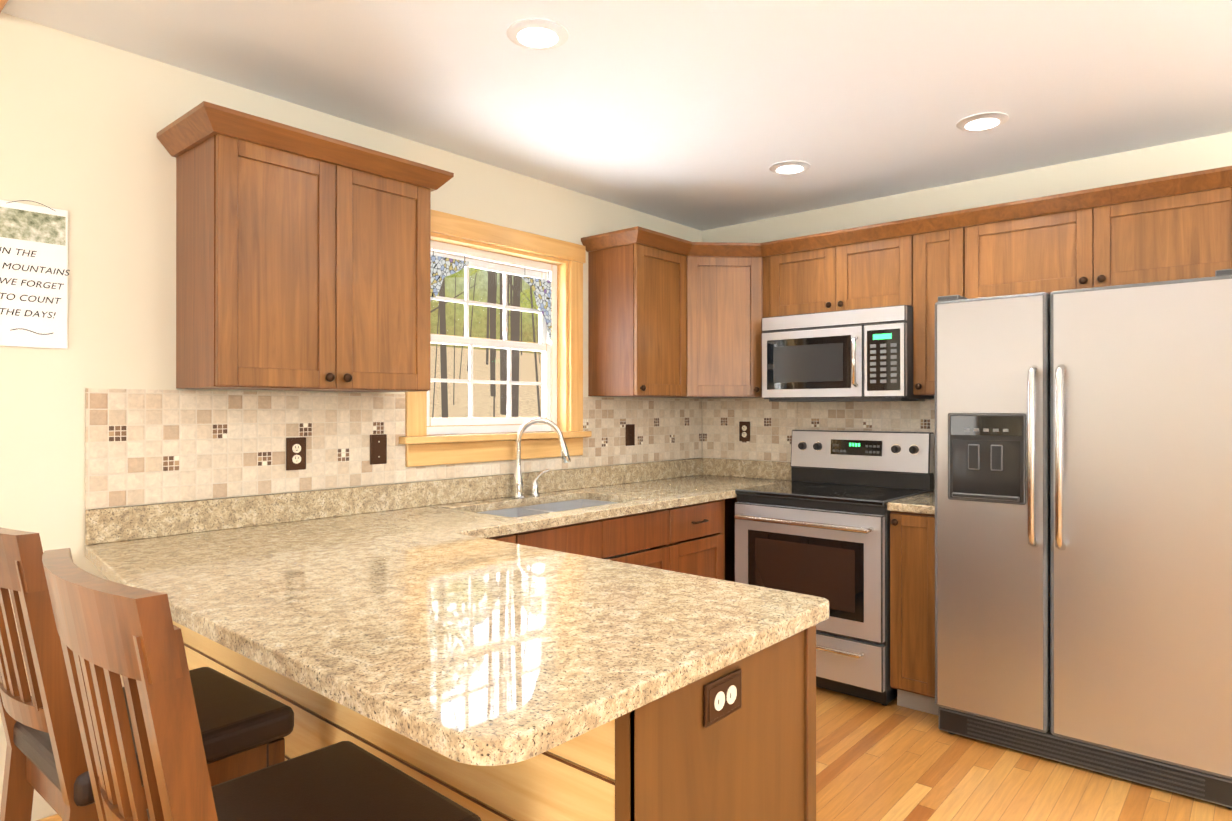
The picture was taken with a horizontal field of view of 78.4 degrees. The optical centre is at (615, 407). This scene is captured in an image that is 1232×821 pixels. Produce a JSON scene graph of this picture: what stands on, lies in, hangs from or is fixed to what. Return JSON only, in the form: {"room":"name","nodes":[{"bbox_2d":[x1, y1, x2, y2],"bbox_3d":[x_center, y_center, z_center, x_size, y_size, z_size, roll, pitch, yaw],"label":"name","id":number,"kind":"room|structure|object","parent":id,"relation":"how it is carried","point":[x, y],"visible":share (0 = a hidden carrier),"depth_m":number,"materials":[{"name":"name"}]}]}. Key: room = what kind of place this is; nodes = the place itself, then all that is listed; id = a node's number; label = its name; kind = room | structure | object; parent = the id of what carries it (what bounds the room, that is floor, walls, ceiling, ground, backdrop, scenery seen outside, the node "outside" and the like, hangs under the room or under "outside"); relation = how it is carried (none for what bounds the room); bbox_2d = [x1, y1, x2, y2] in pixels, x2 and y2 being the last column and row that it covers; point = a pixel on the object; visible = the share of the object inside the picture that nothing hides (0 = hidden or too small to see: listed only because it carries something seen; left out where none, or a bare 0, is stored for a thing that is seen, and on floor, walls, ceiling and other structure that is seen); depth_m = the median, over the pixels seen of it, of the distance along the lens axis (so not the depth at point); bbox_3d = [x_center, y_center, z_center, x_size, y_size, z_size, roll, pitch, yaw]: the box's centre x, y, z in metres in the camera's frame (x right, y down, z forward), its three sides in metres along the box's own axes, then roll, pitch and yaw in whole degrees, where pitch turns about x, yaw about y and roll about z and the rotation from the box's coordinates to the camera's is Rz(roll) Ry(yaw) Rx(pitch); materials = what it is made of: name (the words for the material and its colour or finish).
{"room":"kitchen","nodes":[
{"label":"kitchen","id":0,"kind":"room"},
{"bbox_2d":[0,12,701,820],"bbox_3d":[-1.932,0.108,2.006,0.150,2.445,7.650,0,0,41],"label":"wall","id":1,"kind":"structure","parent":0,"point":[82,122],"depth_m":2.31,"materials":[{"name":"beige paint"}]},
{"bbox_2d":[0,200,69,348],"bbox_3d":[-1.680,-0.384,2.171,0.008,0.421,0.180,0,0,41],"label":"sign","id":2,"kind":"object","parent":1,"relation":"attached to","point":[34,273],"visible":1,"depth_m":2.17,"materials":[{"name":"white paper"}]},
{"bbox_2d":[37,814,61,820],"bbox_3d":[-2.912,1.258,0.748,0.014,0.140,4.470,0,0,41],"label":"baseboard","id":3,"kind":"structure","parent":1,"relation":"attached to","point":[56,817],"depth_m":2.20,"materials":[{"name":"brown wood"}]},
{"bbox_2d":[157,101,453,391],"bbox_3d":[-1.040,-0.471,2.623,0.383,0.817,0.876,0,0,41],"label":"upper cabinet","id":4,"kind":"object","parent":1,"relation":"attached to","point":[303,260],"visible":1,"depth_m":2.44,"materials":[{"name":"brown wood"}]},
{"bbox_2d":[85,388,704,508],"bbox_3d":[-0.526,0.125,3.495,0.011,0.363,3.253,0,0,41],"label":"tile backsplash","id":5,"kind":"structure","parent":1,"relation":"attached to","point":[147,446],"depth_m":2.69,"materials":[{"name":"tile"}]},
{"bbox_2d":[286,437,305,470],"bbox_3d":[-1.164,0.167,2.749,0.010,0.118,0.074,0,0,41],"label":"electrical outlet","id":6,"kind":"object","parent":5,"relation":"attached to","point":[295,453],"visible":1,"depth_m":2.75,"materials":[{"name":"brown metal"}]},
{"bbox_2d":[370,434,386,464],"bbox_3d":[-0.944,0.165,3.002,0.008,0.118,0.074,0,0,41],"label":"electrical outlet","id":7,"kind":"object","parent":5,"relation":"attached to","point":[378,448],"visible":1,"depth_m":3.00,"materials":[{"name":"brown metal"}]},
{"bbox_2d":[626,424,634,445],"bbox_3d":[0.080,0.150,4.179,0.010,0.118,0.074,0,0,41],"label":"electrical outlet","id":8,"kind":"object","parent":5,"relation":"attached to","point":[630,434],"visible":1,"depth_m":4.17,"materials":[{"name":"brown plastic"}]},
{"bbox_2d":[399,209,591,466],"bbox_3d":[-0.558,-0.296,3.532,0.190,1.080,1.105,0,0,41],"label":"window unit","id":9,"kind":"structure","parent":1,"relation":"in","point":[555,282],"depth_m":3.60,"materials":[{"name":"brown wood"}]},
{"bbox_2d":[585,226,688,397],"bbox_3d":[0.151,-0.469,4.004,0.367,0.818,0.478,0,0,41],"label":"upper cabinet","id":10,"kind":"object","parent":1,"relation":"attached to","point":[669,316],"depth_m":3.86,"materials":[{"name":"brown wood"}]},
{"bbox_2d":[1,0,1231,230],"bbox_3d":[0.528,-1.169,-0.231,6.800,0.100,7.800,0,0,41],"label":"ceiling","id":11,"kind":"structure","parent":0,"point":[701,114],"depth_m":2.56,"materials":[{"name":"white paint"}]},
{"bbox_2d":[0,0,7,12],"bbox_3d":[0.623,-1.107,-0.123,6.498,0.021,0.287,0,0,41],"label":"ceiling beam","id":12,"kind":"structure","parent":11,"relation":"attached to","point":[3,3],"depth_m":2.04,"materials":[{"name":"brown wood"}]},
{"bbox_2d":[506,18,568,49],"bbox_3d":[-0.233,-1.107,2.247,0.184,0.012,0.184,0,0,41],"label":"recessed light","id":13,"kind":"object","parent":11,"relation":"in","point":[538,33],"visible":1,"depth_m":2.23,"materials":[{"name":"white"}]},
{"bbox_2d":[769,160,809,173],"bbox_3d":[0.801,-1.104,3.481,0.184,0.012,0.184,0,0,41],"label":"recessed light","id":14,"kind":"object","parent":11,"relation":"in","point":[789,167],"visible":1,"depth_m":3.45,"materials":[{"name":"white"}]},
{"bbox_2d":[956,112,1008,130],"bbox_3d":[1.421,-1.105,2.929,0.184,0.012,0.184,0,0,41],"label":"recessed light","id":15,"kind":"object","parent":11,"relation":"in","point":[982,121],"visible":1,"depth_m":2.90,"materials":[{"name":"white"}]},
{"bbox_2d":[702,132,1231,461],"bbox_3d":[3.038,0.110,2.652,6.500,2.445,0.150,0,0,41],"label":"wall","id":16,"kind":"structure","parent":0,"point":[1193,155],"depth_m":3.60,"materials":[{"name":"beige paint"}]},
{"bbox_2d":[689,241,768,397],"bbox_3d":[0.565,-0.468,4.258,0.658,0.818,0.671,0,0,41],"label":"upper cabinet","id":17,"kind":"object","parent":16,"relation":"attached to","point":[729,282],"depth_m":4.07,"materials":[{"name":"brown wood"}]},
{"bbox_2d":[769,234,820,316],"bbox_3d":[1.093,-0.678,4.029,0.439,0.398,0.325,0,0,41],"label":"upper cabinet","id":18,"kind":"object","parent":16,"relation":"attached to","point":[794,263],"depth_m":3.95,"materials":[{"name":"brown wood"}]},
{"bbox_2d":[705,399,934,490],"bbox_3d":[1.162,0.210,4.175,1.620,0.530,0.011,0,0,41],"label":"tile backsplash","id":19,"kind":"structure","parent":16,"relation":"attached to","point":[772,424],"depth_m":4.34,"materials":[{"name":"tile"}]},
{"bbox_2d":[739,421,749,440],"bbox_3d":[0.768,0.141,4.506,0.074,0.118,0.010,0,0,41],"label":"electrical outlet","id":20,"kind":"object","parent":19,"relation":"attached to","point":[744,431],"visible":1,"depth_m":4.50,"materials":[{"name":"brown plastic"}]},
{"bbox_2d":[821,218,912,311],"bbox_3d":[1.335,-0.679,3.818,0.440,0.398,0.325,0,0,41],"label":"upper cabinet","id":21,"kind":"object","parent":16,"relation":"attached to","point":[871,266],"depth_m":3.69,"materials":[{"name":"brown wood"}]},
{"bbox_2d":[762,305,933,401],"bbox_3d":[1.165,-0.255,3.865,0.754,0.443,0.448,0,0,41],"label":"over-the-range microwave","id":22,"kind":"object","parent":21,"relation":"attached to","point":[860,355],"visible":1,"depth_m":3.69,"materials":[{"name":"grey metal"}]},
{"bbox_2d":[913,210,964,395],"bbox_3d":[1.587,-0.469,3.598,0.228,0.818,0.325,0,0,41],"label":"upper cabinet","id":23,"kind":"object","parent":16,"relation":"attached to","point":[938,239],"depth_m":3.50,"materials":[{"name":"brown wood"}]},
{"bbox_2d":[965,192,1072,298],"bbox_3d":[1.884,-0.680,3.341,0.556,0.398,0.325,0,0,41],"label":"upper cabinet","id":24,"kind":"object","parent":16,"relation":"attached to","point":[1025,246],"depth_m":3.25,"materials":[{"name":"brown wood"}]},
{"bbox_2d":[1073,166,1231,288],"bbox_3d":[2.215,-0.680,3.053,0.557,0.398,0.325,0,0,41],"label":"upper cabinet","id":25,"kind":"object","parent":16,"relation":"attached to","point":[1174,227],"depth_m":2.94,"materials":[{"name":"brown wood"}]},
{"bbox_2d":[816,687,1231,820],"bbox_3d":[0.520,1.377,-0.130,6.650,0.100,7.650,0,0,41],"label":"floor","id":26,"kind":"structure","parent":0,"point":[892,760],"depth_m":2.69,"materials":[{"name":"brown wood"}]},
{"bbox_2d":[0,527,293,820],"bbox_3d":[-1.029,0.773,1.586,0.453,1.115,0.529,0,0,41],"label":"chair","id":27,"kind":"object","parent":26,"relation":"on","point":[245,729],"visible":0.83,"depth_m":1.41,"materials":[{"name":"brown wood"}]},
{"bbox_2d":[173,621,252,687],"bbox_3d":[-0.963,0.890,2.446,0.728,0.884,0.632,0,0,41],"label":"base cabinet","id":28,"kind":"object","parent":26,"relation":"on","point":[201,651],"depth_m":2.22,"materials":[{"name":"brown wood"}]},
{"bbox_2d":[42,548,481,820],"bbox_3d":[-0.540,0.772,1.159,0.446,1.115,0.526,0,0,41],"label":"chair","id":29,"kind":"object","parent":26,"relation":"on","point":[110,632],"visible":1,"depth_m":0.96,"materials":[{"name":"brown wood"}]},
{"bbox_2d":[253,661,320,760],"bbox_3d":[-0.551,0.890,2.088,0.480,0.884,0.632,0,0,41],"label":"base cabinet","id":30,"kind":"object","parent":26,"relation":"on","point":[305,737],"depth_m":1.89,"materials":[{"name":"brown wood"}]},
{"bbox_2d":[321,695,428,786],"bbox_3d":[-0.256,0.889,1.831,0.542,0.884,0.632,0,0,41],"label":"base cabinet","id":31,"kind":"object","parent":26,"relation":"on","point":[339,723],"depth_m":1.66,"materials":[{"name":"brown wood"}]},
{"bbox_2d":[486,530,533,546],"bbox_3d":[-0.668,0.891,2.861,0.628,0.884,0.342,0,0,41],"label":"base cabinet","id":32,"kind":"object","parent":26,"relation":"on","point":[526,538],"depth_m":2.75,"materials":[{"name":"brown wood"}]},
{"bbox_2d":[521,506,681,572],"bbox_3d":[-0.293,0.892,3.291,0.628,0.884,1.044,0,0,41],"label":"base cabinet","id":33,"kind":"object","parent":26,"relation":"on","point":[660,531],"depth_m":3.21,"materials":[{"name":"brown wood"}]},
{"bbox_2d":[85,458,791,582],"bbox_3d":[-0.309,0.378,3.251,0.658,0.140,3.335,0,0,41],"label":"countertop","id":34,"kind":"structure","parent":33,"relation":"on","point":[136,539],"depth_m":2.80,"materials":[{"name":"stone"}]},
{"bbox_2d":[512,418,570,498],"bbox_3d":[-0.336,0.230,3.468,0.227,0.366,0.212,0,0,41],"label":"faucet","id":35,"kind":"object","parent":34,"relation":"on","point":[518,481],"visible":1,"depth_m":3.45,"materials":[{"name":"silver metal"}]},
{"bbox_2d":[477,499,649,558],"bbox_3d":[-0.275,0.550,3.284,0.468,0.200,0.863,0,0,41],"label":"sink","id":36,"kind":"object","parent":34,"relation":"in","point":[543,508],"visible":0.06,"depth_m":3.52,"materials":[{"name":"silver metal"}]},
{"bbox_2d":[429,625,815,820],"bbox_3d":[0.048,0.889,1.566,0.504,0.884,0.632,0,0,41],"label":"base cabinet","id":37,"kind":"object","parent":26,"relation":"on","point":[669,757],"depth_m":1.35,"materials":[{"name":"brown wood"}]},
{"bbox_2d":[117,526,828,765],"bbox_3d":[-0.339,0.427,1.695,1.320,0.035,0.947,0,0,41],"label":"countertop","id":38,"kind":"structure","parent":37,"relation":"on","point":[428,614],"depth_m":1.41,"materials":[{"name":"stone"}]},
{"bbox_2d":[704,668,741,727],"bbox_3d":[0.194,0.520,1.355,0.010,0.074,0.118,0,0,41],"label":"outlet","id":39,"kind":"object","parent":37,"relation":"attached to","point":[722,697],"visible":1,"depth_m":1.35,"materials":[{"name":"brown plastic"}]},
{"bbox_2d":[682,498,729,580],"bbox_3d":[0.143,0.893,3.792,0.628,0.884,0.528,0,0,41],"label":"base cabinet","id":40,"kind":"object","parent":26,"relation":"on","point":[696,539],"depth_m":3.67,"materials":[{"name":"brown wood"}]},
{"bbox_2d":[730,497,737,581],"bbox_3d":[0.517,0.894,4.222,0.628,0.884,0.784,0,0,41],"label":"base cabinet","id":41,"kind":"object","parent":26,"relation":"on","point":[732,500],"depth_m":4.56,"materials":[{"name":"brown wood"}]},
{"bbox_2d":[734,430,933,705],"bbox_3d":[1.069,0.729,3.752,0.757,1.212,0.720,0,0,41],"label":"stove","id":42,"kind":"object","parent":26,"relation":"on","point":[818,525],"visible":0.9,"depth_m":3.53,"materials":[{"name":"grey metal"}]},
{"bbox_2d":[890,511,938,714],"bbox_3d":[1.478,0.892,3.470,0.218,0.883,0.659,0,0,41],"label":"base cabinet","id":43,"kind":"object","parent":26,"relation":"on","point":[912,608],"visible":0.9,"depth_m":3.26,"materials":[{"name":"brown wood"}]},
{"bbox_2d":[887,491,934,513],"bbox_3d":[1.481,0.379,3.475,0.220,0.140,0.648,0,0,41],"label":"countertop","id":44,"kind":"structure","parent":43,"relation":"on","point":[924,503],"depth_m":3.27,"materials":[{"name":"stone"}]},
{"bbox_2d":[935,269,1231,809],"bbox_3d":[1.882,0.438,2.999,0.990,1.789,0.783,0,0,41],"label":"fridge","id":45,"kind":"object","parent":26,"relation":"on","point":[1083,527],"visible":1,"depth_m":2.72,"materials":[{"name":"grey metal"}]},
{"label":"outside","id":46,"kind":"structure","parent":0,"visible":0},
{"bbox_2d":[430,267,541,417],"bbox_3d":[-12.261,-13.640,16.328,33.700,50.000,80.660,0,0,41],"label":"scenery","id":47,"kind":"structure","parent":46,"point":[484,394],"depth_m":26.21,"materials":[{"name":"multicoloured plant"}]}
]}

